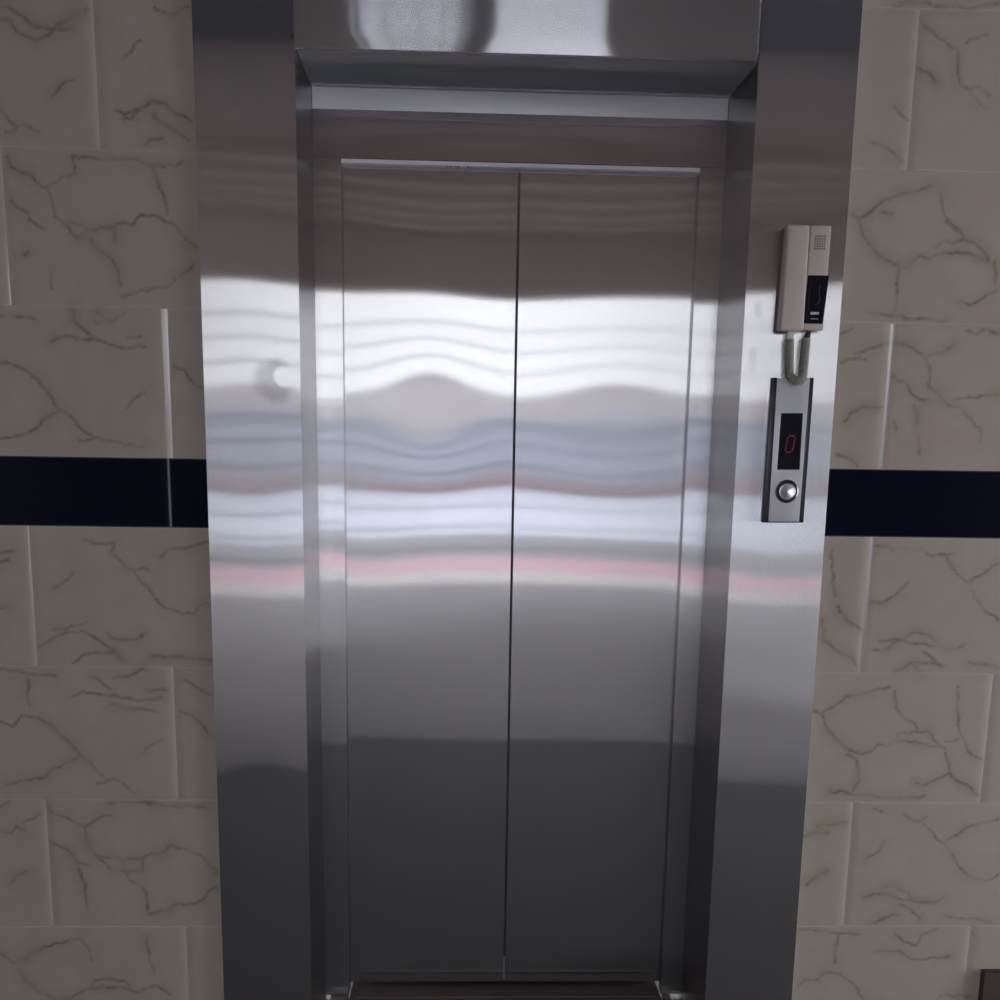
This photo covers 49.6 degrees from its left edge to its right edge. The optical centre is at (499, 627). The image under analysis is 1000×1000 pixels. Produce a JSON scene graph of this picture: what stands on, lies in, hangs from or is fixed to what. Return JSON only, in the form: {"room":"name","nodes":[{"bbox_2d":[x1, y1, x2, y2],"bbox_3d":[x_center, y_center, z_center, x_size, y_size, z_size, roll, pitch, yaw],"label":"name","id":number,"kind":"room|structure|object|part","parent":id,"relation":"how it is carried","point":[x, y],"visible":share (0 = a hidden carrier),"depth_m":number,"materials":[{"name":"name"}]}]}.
{"room":"elevator lobby","nodes":[
{"label":"elevator lobby","id":0,"kind":"room"},
{"bbox_2d":[0,0,999,999],"bbox_3d":[0.046,-0.493,2.276,3.800,3.050,0.053,1,11,-2],"label":"wall","id":1,"kind":"structure","parent":0,"point":[110,889],"depth_m":2.30,"materials":[{"name":"tile"}]},
{"bbox_2d":[0,456,208,527],"bbox_3d":[-1.217,-0.291,2.268,1.280,0.145,0.051,1,11,-2],"label":"trim","id":2,"kind":"structure","parent":1,"relation":"attached to","point":[34,490],"depth_m":2.26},
{"bbox_2d":[326,956,679,997],"bbox_3d":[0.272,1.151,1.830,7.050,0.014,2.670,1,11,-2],"label":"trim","id":3,"kind":"structure","parent":1,"relation":"attached to","point":[657,982],"depth_m":2.89,"materials":[{"name":"metal"}]},
{"bbox_2d":[825,468,999,538],"bbox_3d":[1.301,-0.266,2.364,1.280,0.145,0.051,1,11,-2],"label":"trim","id":4,"kind":"structure","parent":1,"relation":"attached to","point":[860,502],"depth_m":2.32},
{"bbox_2d":[978,969,999,999],"bbox_3d":[1.523,0.916,2.561,0.799,0.227,0.020,1,11,-2],"label":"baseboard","id":5,"kind":"structure","parent":1,"relation":"attached to","point":[989,988],"depth_m":2.52,"materials":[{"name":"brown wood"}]},
{"bbox_2d":[296,0,760,955],"bbox_3d":[0.024,-0.365,2.811,1.500,2.600,0.080,1,11,-2],"label":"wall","id":6,"kind":"structure","parent":0,"point":[518,197],"depth_m":2.78,"materials":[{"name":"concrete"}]},
{"bbox_3d":[0.359,1.670,-0.589,7.050,0.120,7.620,1,11,-2],"label":"floor","id":7,"kind":"structure","parent":0,"visible":0},
{"bbox_2d":[191,0,862,999],"bbox_3d":[0.041,-0.466,2.403,1.309,2.950,0.322,1,11,-2],"label":"entrance","id":8,"kind":"object","parent":7,"relation":"on","point":[358,223],"visible":1,"depth_m":2.45,"materials":[{"name":"metal"}]},
{"bbox_3d":[-0.508,-0.443,2.232,0.198,2.950,0.014,1,11,-2],"label":"casing","id":9,"kind":"part","parent":8,"relation":"part of","materials":[{"name":"metal"}]},
{"bbox_3d":[-0.177,-0.060,2.604,0.401,1.962,0.030,1,11,-2],"label":"door panel","id":10,"kind":"part","parent":8,"relation":"part of","materials":[{"name":"metal"}]},
{"bbox_3d":[0.046,-1.098,2.382,0.909,0.147,0.029,1,11,-2],"label":"transom panel","id":11,"kind":"part","parent":8,"relation":"part of","materials":[{"name":"metal"}]},
{"bbox_3d":[0.059,-1.505,2.051,0.904,0.777,0.013,1,11,-2],"label":"header panel","id":12,"kind":"part","parent":8,"relation":"part of","materials":[{"name":"metal"}]},
{"bbox_3d":[0.233,-0.056,2.620,0.409,1.962,0.030,1,11,-2],"label":"door panel","id":13,"kind":"part","parent":8,"relation":"part of","materials":[{"name":"metal"}]},
{"bbox_3d":[0.599,-0.432,2.274,0.204,2.950,0.013,1,11,-2],"label":"casing","id":14,"kind":"part","parent":8,"relation":"part of","materials":[{"name":"metal"}]},
{"bbox_2d":[761,378,813,522],"bbox_3d":[0.603,-0.370,2.270,0.090,0.301,0.017,1,11,-2],"label":"panel","id":15,"kind":"object","parent":8,"relation":"attached to","point":[790,405],"visible":1,"depth_m":2.27,"materials":[{"name":"metal"}]},
{"bbox_3d":[0.565,-0.371,2.272,0.013,0.299,0.011,1,11,-2],"label":"rail","id":16,"kind":"part","parent":15,"relation":"part of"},
{"bbox_3d":[0.642,-0.371,2.275,0.011,0.300,0.011,1,11,-2],"label":"rail","id":17,"kind":"part","parent":15,"relation":"part of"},
{"bbox_2d":[774,224,830,385],"bbox_3d":[0.612,-0.651,2.200,0.097,0.314,0.050,1,11,-2],"label":"phone","id":18,"kind":"object","parent":8,"relation":"attached to","point":[803,278],"visible":1,"depth_m":2.18,"materials":[{"name":"beige plastic"}]},
{"bbox_3d":[0.608,-0.544,2.215,0.053,0.099,0.032,1,11,-2],"label":"cord","id":19,"kind":"part","parent":18,"relation":"part of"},
{"bbox_3d":[0.637,-0.662,2.185,0.047,0.094,0.002,1,11,-2],"label":"black panel","id":20,"kind":"part","parent":18,"relation":"part of","materials":[{"name":"black plastic"}]},
{"bbox_3d":[0.639,-0.703,2.183,0.043,0.203,0.010,1,11,-2],"label":"panel","id":21,"kind":"part","parent":18,"relation":"part of","materials":[{"name":"beige plastic"}]},
{"bbox_2d":[814,236,825,249],"bbox_3d":[0.640,-0.769,2.165,0.023,0.027,0.001,1,11,-2],"label":"speaker grille","id":22,"kind":"object","parent":18,"relation":"attached to","point":[819,241],"depth_m":2.17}
]}

